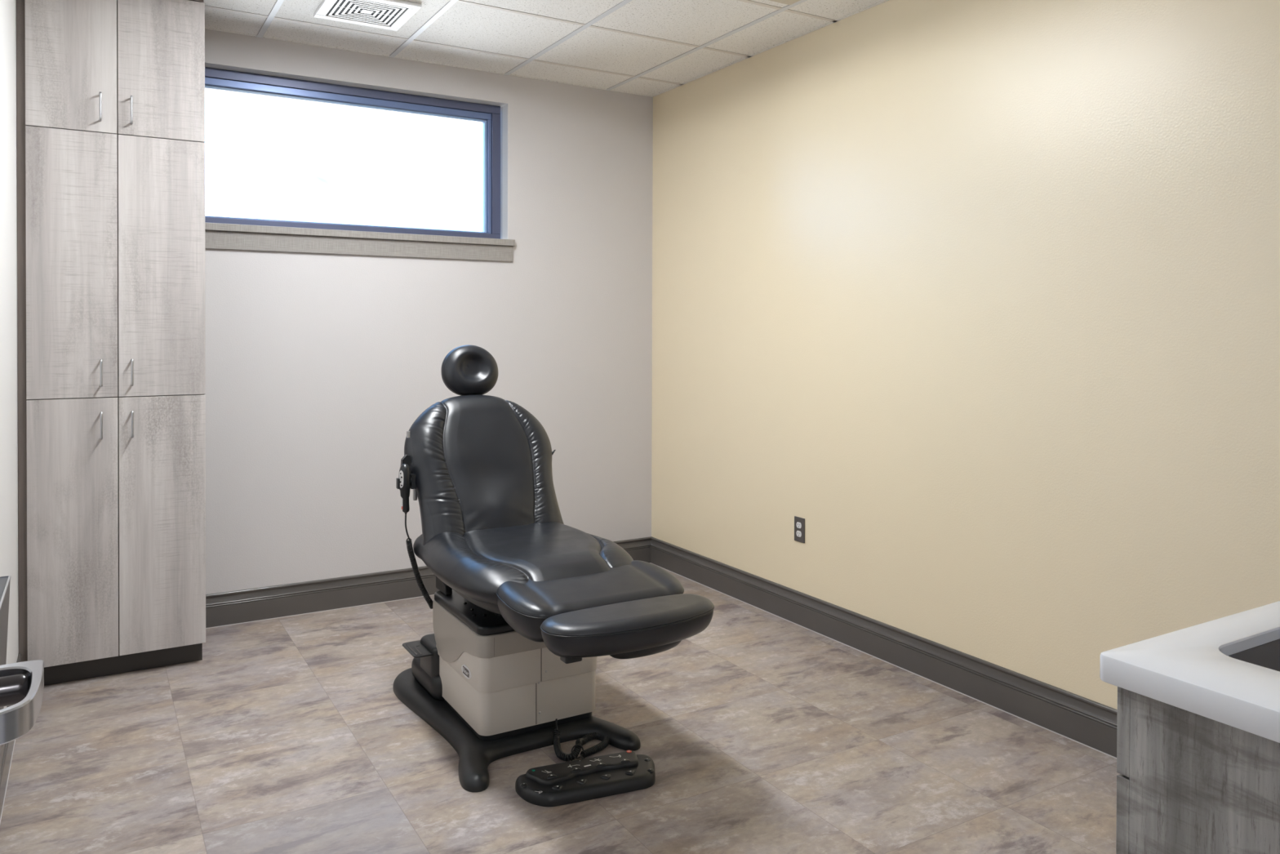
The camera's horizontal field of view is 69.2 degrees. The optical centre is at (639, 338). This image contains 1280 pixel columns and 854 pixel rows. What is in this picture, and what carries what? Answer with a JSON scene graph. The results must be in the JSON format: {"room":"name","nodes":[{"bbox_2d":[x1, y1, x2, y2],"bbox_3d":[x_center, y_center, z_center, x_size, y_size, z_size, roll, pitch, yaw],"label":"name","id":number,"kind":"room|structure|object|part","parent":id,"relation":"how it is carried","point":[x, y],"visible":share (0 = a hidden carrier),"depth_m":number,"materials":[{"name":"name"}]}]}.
{"room":"medical exam room","nodes":[
{"label":"medical exam room","id":0,"kind":"room"},
{"bbox_2d":[0,0,18,708],"bbox_3d":[-1.481,-0.020,1.930,0.120,2.699,4.360,0,1,-31],"label":"wall","id":1,"kind":"structure","parent":0,"point":[9,548],"depth_m":3.06,"materials":[{"name":"white paint"}]},
{"bbox_2d":[0,575,10,773],"bbox_3d":[-1.158,0.714,1.605,0.098,0.520,0.337,0,1,-31],"label":"bin","id":2,"kind":"object","parent":1,"relation":"attached to","point":[5,580],"visible":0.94,"depth_m":1.69,"materials":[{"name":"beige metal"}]},
{"bbox_3d":[-1.158,0.456,1.600,0.094,0.002,0.333,0,1,-31],"label":"bin lid","id":3,"kind":"part","parent":2,"relation":"part of","materials":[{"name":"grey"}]},
{"bbox_2d":[0,659,44,745],"bbox_3d":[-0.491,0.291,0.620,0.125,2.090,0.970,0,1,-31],"label":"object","id":4,"kind":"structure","parent":2,"relation":"attached to","point":[21,683],"depth_m":0.98,"materials":[{"name":"silver metal"}]},
{"bbox_2d":[0,653,22,823],"bbox_3d":[-1.309,1.257,1.780,0.016,0.150,3.900,0,1,-31],"label":"baseboard","id":5,"kind":"structure","parent":1,"relation":"attached to","point":[7,748],"depth_m":2.71,"materials":[{"name":"grey paint"}]},
{"bbox_2d":[204,28,653,594],"bbox_3d":[-1.949,-0.045,4.280,4.600,2.699,0.160,0,1,-31],"label":"wall","id":6,"kind":"structure","parent":0,"point":[320,366],"depth_m":4.67,"materials":[{"name":"grey paint"}]},
{"bbox_2d":[204,62,507,239],"bbox_3d":[-1.396,-0.884,4.595,1.528,0.721,0.154,0,1,-31],"label":"window","id":7,"kind":"structure","parent":6,"relation":"in","point":[216,79],"depth_m":4.68,"materials":[{"name":"blue metal"}]},
{"bbox_2d":[204,222,515,261],"bbox_3d":[-1.345,-0.466,4.565,1.532,0.114,0.104,0,1,-31],"label":"window sill","id":8,"kind":"structure","parent":6,"relation":"attached to","point":[217,235],"depth_m":4.49,"materials":[{"name":"wood"}]},
{"bbox_2d":[205,536,651,628],"bbox_3d":[-0.970,1.228,4.772,2.420,0.150,0.016,0,1,-31],"label":"baseboard","id":9,"kind":"structure","parent":6,"relation":"attached to","point":[263,603],"depth_m":4.44,"materials":[{"name":"grey paint"}]},
{"bbox_2d":[204,0,882,95],"bbox_3d":[-0.370,-1.404,1.706,4.700,0.080,6.350,0,1,-31],"label":"ceiling","id":10,"kind":"structure","parent":0,"point":[695,22],"depth_m":4.21,"materials":[{"name":"tile"}]},
{"bbox_2d":[313,0,422,31],"bbox_3d":[-1.148,-1.380,3.902,0.360,0.015,0.360,0,1,-31],"label":"ceiling vent","id":11,"kind":"object","parent":10,"relation":"in","point":[392,15],"visible":1,"depth_m":3.90,"materials":[{"name":"white plastic"}]},
{"bbox_2d":[204,0,888,97],"bbox_3d":[-0.104,-1.371,2.695,3.034,0.003,4.420,0,1,-31],"label":"grid","id":12,"kind":"object","parent":10,"relation":"attached to","point":[277,4],"visible":0.88,"depth_m":4.25,"materials":[{"name":"white metal"}]},
{"bbox_2d":[769,0,799,4],"bbox_3d":[0.504,-1.376,3.456,0.582,0.006,0.530,0,1,-31],"label":"ceiling access panel","id":13,"kind":"object","parent":10,"relation":"attached to","point":[784,2],"visible":1,"depth_m":3.79,"materials":[{"name":"beige"}]},
{"bbox_2d":[0,568,1119,853],"bbox_3d":[-0.378,1.365,1.734,4.700,0.060,6.350,0,1,-31],"label":"floor","id":14,"kind":"structure","parent":0,"point":[762,731],"depth_m":2.91,"materials":[{"name":"tile"}]},
{"bbox_2d":[16,0,205,685],"bbox_3d":[-2.132,-0.040,3.765,0.628,2.698,0.530,0,1,-31],"label":"tall cabinet","id":15,"kind":"object","parent":14,"relation":"on","point":[110,94],"visible":0.98,"depth_m":3.56,"materials":[{"name":"grey wood"}]},
{"bbox_3d":[-2.137,-1.065,3.493,0.294,0.556,0.019,0,1,-31],"label":"door","id":16,"kind":"part","parent":15,"relation":"part of","materials":[{"name":"grey wood"}]},
{"bbox_3d":[-2.139,-0.281,3.501,0.294,1.008,0.019,0,1,-31],"label":"door","id":17,"kind":"part","parent":15,"relation":"part of","materials":[{"name":"grey wood"}]},
{"bbox_3d":[-2.142,0.726,3.511,0.294,0.998,0.019,0,1,-31],"label":"door","id":18,"kind":"part","parent":15,"relation":"part of","materials":[{"name":"grey wood"}]},
{"bbox_3d":[-2.045,-0.880,3.519,0.008,0.108,0.035,0,1,-31],"label":"handle","id":19,"kind":"part","parent":15,"relation":"part of","materials":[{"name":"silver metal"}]},
{"bbox_3d":[-2.048,0.129,3.529,0.008,0.105,0.035,0,1,-31],"label":"handle","id":20,"kind":"part","parent":15,"relation":"part of","materials":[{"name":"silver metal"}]},
{"bbox_3d":[-2.048,0.329,3.531,0.008,0.105,0.035,0,1,-31],"label":"handle","id":21,"kind":"part","parent":15,"relation":"part of","materials":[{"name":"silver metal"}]},
{"bbox_3d":[-1.956,-0.880,3.571,0.008,0.108,0.035,0,1,-31],"label":"handle","id":22,"kind":"part","parent":15,"relation":"part of","materials":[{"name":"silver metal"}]},
{"bbox_3d":[-1.959,0.129,3.582,0.008,0.105,0.035,0,1,-31],"label":"handle","id":23,"kind":"part","parent":15,"relation":"part of","materials":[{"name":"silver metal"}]},
{"bbox_3d":[-1.960,0.329,3.583,0.008,0.105,0.035,0,1,-31],"label":"handle","id":24,"kind":"part","parent":15,"relation":"part of","materials":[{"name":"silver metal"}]},
{"bbox_3d":[-1.877,-1.066,3.647,0.304,0.556,0.019,0,1,-31],"label":"door","id":25,"kind":"part","parent":15,"relation":"part of","materials":[{"name":"grey wood"}]},
{"bbox_3d":[-1.879,-0.281,3.655,0.304,1.008,0.019,0,1,-31],"label":"door","id":26,"kind":"part","parent":15,"relation":"part of","materials":[{"name":"grey wood"}]},
{"bbox_3d":[-1.882,0.725,3.665,0.304,0.998,0.019,0,1,-31],"label":"door","id":27,"kind":"part","parent":15,"relation":"part of","materials":[{"name":"grey wood"}]},
{"bbox_2d":[392,344,714,791],"bbox_3d":[-0.369,0.675,3.088,0.640,1.290,1.466,0,1,-33],"label":"chair","id":28,"kind":"object","parent":14,"relation":"on","point":[526,602],"visible":1,"depth_m":3.05,"materials":[{"name":"black leather"}]},
{"bbox_3d":[-0.834,0.344,3.341,0.011,0.023,0.012,0,1,-31],"label":"steel knob","id":29,"kind":"part","parent":28,"relation":"part of","materials":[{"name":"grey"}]},
{"bbox_2d":[395,463,432,608],"bbox_3d":[-0.796,0.706,3.307,0.139,0.528,0.046,0,1,-31],"label":"hand control","id":30,"kind":"object","parent":28,"relation":"hanging from","point":[403,481],"visible":1,"depth_m":3.28,"materials":[{"name":"black plastic"}]},
{"bbox_3d":[-0.839,0.493,3.263,0.019,0.062,0.003,0,1,24],"label":"button panel","id":31,"kind":"part","parent":30,"relation":"part of","materials":[{"name":"white plastic"}]},
{"bbox_3d":[-0.824,0.666,3.290,0.021,0.108,0.008,0,1,-31],"label":"cord","id":32,"kind":"part","parent":30,"relation":"part of","materials":[{"name":"black plastic"}]},
{"bbox_3d":[-0.783,0.840,3.316,0.107,0.259,0.027,0,1,-31],"label":"coiled cord","id":33,"kind":"part","parent":30,"relation":"part of","materials":[{"name":"black plastic"}]},
{"bbox_3d":[-0.808,0.551,3.334,0.015,0.057,0.018,0,1,-31],"label":"accessory rod","id":34,"kind":"part","parent":28,"relation":"part of","materials":[{"name":"silver metal"}]},
{"bbox_3d":[-0.777,1.118,3.360,0.128,0.005,0.170,0,1,-31],"label":"step plate","id":35,"kind":"part","parent":28,"relation":"part of","materials":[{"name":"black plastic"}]},
{"bbox_3d":[-0.569,1.088,3.034,0.001,0.023,0.054,0,1,-31],"label":"badge panel","id":36,"kind":"part","parent":28,"relation":"part of","materials":[{"name":"grey metal"}]},
{"bbox_2d":[434,589,515,635],"bbox_3d":[-0.442,0.924,3.244,0.430,0.030,0.486,0,1,-31],"label":"chair base","id":37,"kind":"object","parent":28,"relation":"on","point":[473,620],"depth_m":3.07,"materials":[{"name":"black plastic"}]},
{"bbox_3d":[-0.581,0.496,3.465,0.576,0.559,0.366,0,1,-31],"label":"backrest","id":38,"kind":"part","parent":28,"relation":"part of","materials":[{"name":"black leather"}]},
{"bbox_3d":[-0.496,1.297,3.281,0.600,0.041,1.006,0,1,-31],"label":"plate","id":39,"kind":"part","parent":28,"relation":"part of","materials":[{"name":"black plastic"}]},
{"bbox_2d":[413,521,633,604],"bbox_3d":[-0.387,0.731,3.138,0.614,0.120,0.754,0,1,-31],"label":"seat cushion","id":40,"kind":"object","parent":28,"relation":"on","point":[483,562],"depth_m":2.97,"materials":[{"name":"black leather"}]},
{"bbox_2d":[515,718,655,806],"bbox_3d":[-0.201,1.290,2.861,0.430,0.067,0.440,0,1,-31],"label":"foot pedal","id":41,"kind":"object","parent":14,"relation":"on","point":[582,780],"visible":1,"depth_m":2.74,"materials":[{"name":"black plastic"}]},
{"bbox_3d":[-0.274,1.266,3.047,0.008,0.023,0.049,0,1,-6],"label":"cord","id":42,"kind":"part","parent":41,"relation":"part of","materials":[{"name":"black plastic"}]},
{"bbox_3d":[-0.186,1.295,2.998,0.208,0.054,0.149,0,1,-31],"label":"coiled cord","id":43,"kind":"part","parent":41,"relation":"part of","materials":[{"name":"black plastic"}]},
{"bbox_2d":[1115,686,1279,853],"bbox_3d":[1.476,0.913,1.460,1.547,0.860,0.628,0,1,-31],"label":"base cabinet","id":44,"kind":"object","parent":14,"relation":"on","point":[1188,782],"visible":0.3,"depth_m":1.22,"materials":[{"name":"grey wood"}]},
{"bbox_3d":[0.894,0.924,1.430,0.514,0.624,0.019,0,1,-31],"label":"door","id":45,"kind":"part","parent":44,"relation":"part of","materials":[{"name":"grey wood"}]},
{"bbox_3d":[0.895,0.546,1.426,0.514,0.125,0.019,0,1,-31],"label":"drawer","id":46,"kind":"part","parent":44,"relation":"part of","materials":[{"name":"grey wood"}]},
{"bbox_2d":[1099,600,1279,742],"bbox_3d":[1.482,0.463,1.447,1.585,0.039,0.617,0,1,-31],"label":"countertop","id":47,"kind":"structure","parent":44,"relation":"on","point":[1189,668],"depth_m":1.25,"materials":[{"name":"white stone"}]},
{"bbox_2d":[1227,638,1279,671],"bbox_3d":[1.075,0.553,1.281,0.446,0.180,0.374,0,1,-31],"label":"sink","id":48,"kind":"object","parent":47,"relation":"in","point":[1267,655],"visible":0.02,"depth_m":1.41,"materials":[{"name":"silver metal"}]},
{"bbox_2d":[651,0,1279,709],"bbox_3d":[1.613,-0.021,2.897,0.120,2.699,6.350,0,1,-31],"label":"wall","id":49,"kind":"structure","parent":0,"point":[981,297],"depth_m":3.35,"materials":[{"name":"beige paint"}]},
{"bbox_2d":[794,515,804,542],"bbox_3d":[0.731,0.876,4.263,0.009,0.113,0.071,0,1,-31],"label":"wall outlet","id":50,"kind":"object","parent":49,"relation":"attached to","point":[799,522],"visible":1,"depth_m":4.26,"materials":[{"name":"grey plastic"}]},
{"bbox_2d":[795,530,801,537],"bbox_3d":[0.729,0.895,4.262,0.002,0.027,0.034,0,1,-31],"label":"socket","id":51,"kind":"object","parent":50,"relation":"attached to","point":[798,533],"depth_m":4.26,"materials":[{"name":"white plastic"}]},
{"bbox_2d":[796,521,801,528],"bbox_3d":[0.729,0.856,4.262,0.002,0.027,0.034,0,1,-31],"label":"socket","id":52,"kind":"object","parent":50,"relation":"attached to","point":[798,523],"depth_m":4.26,"materials":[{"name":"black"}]},
{"bbox_2d":[650,536,1117,759],"bbox_3d":[1.028,1.244,3.757,0.016,0.150,3.800,0,1,-31],"label":"baseboard","id":53,"kind":"structure","parent":49,"relation":"attached to","point":[1090,723],"depth_m":3.65,"materials":[{"name":"grey rubber"}]}
]}

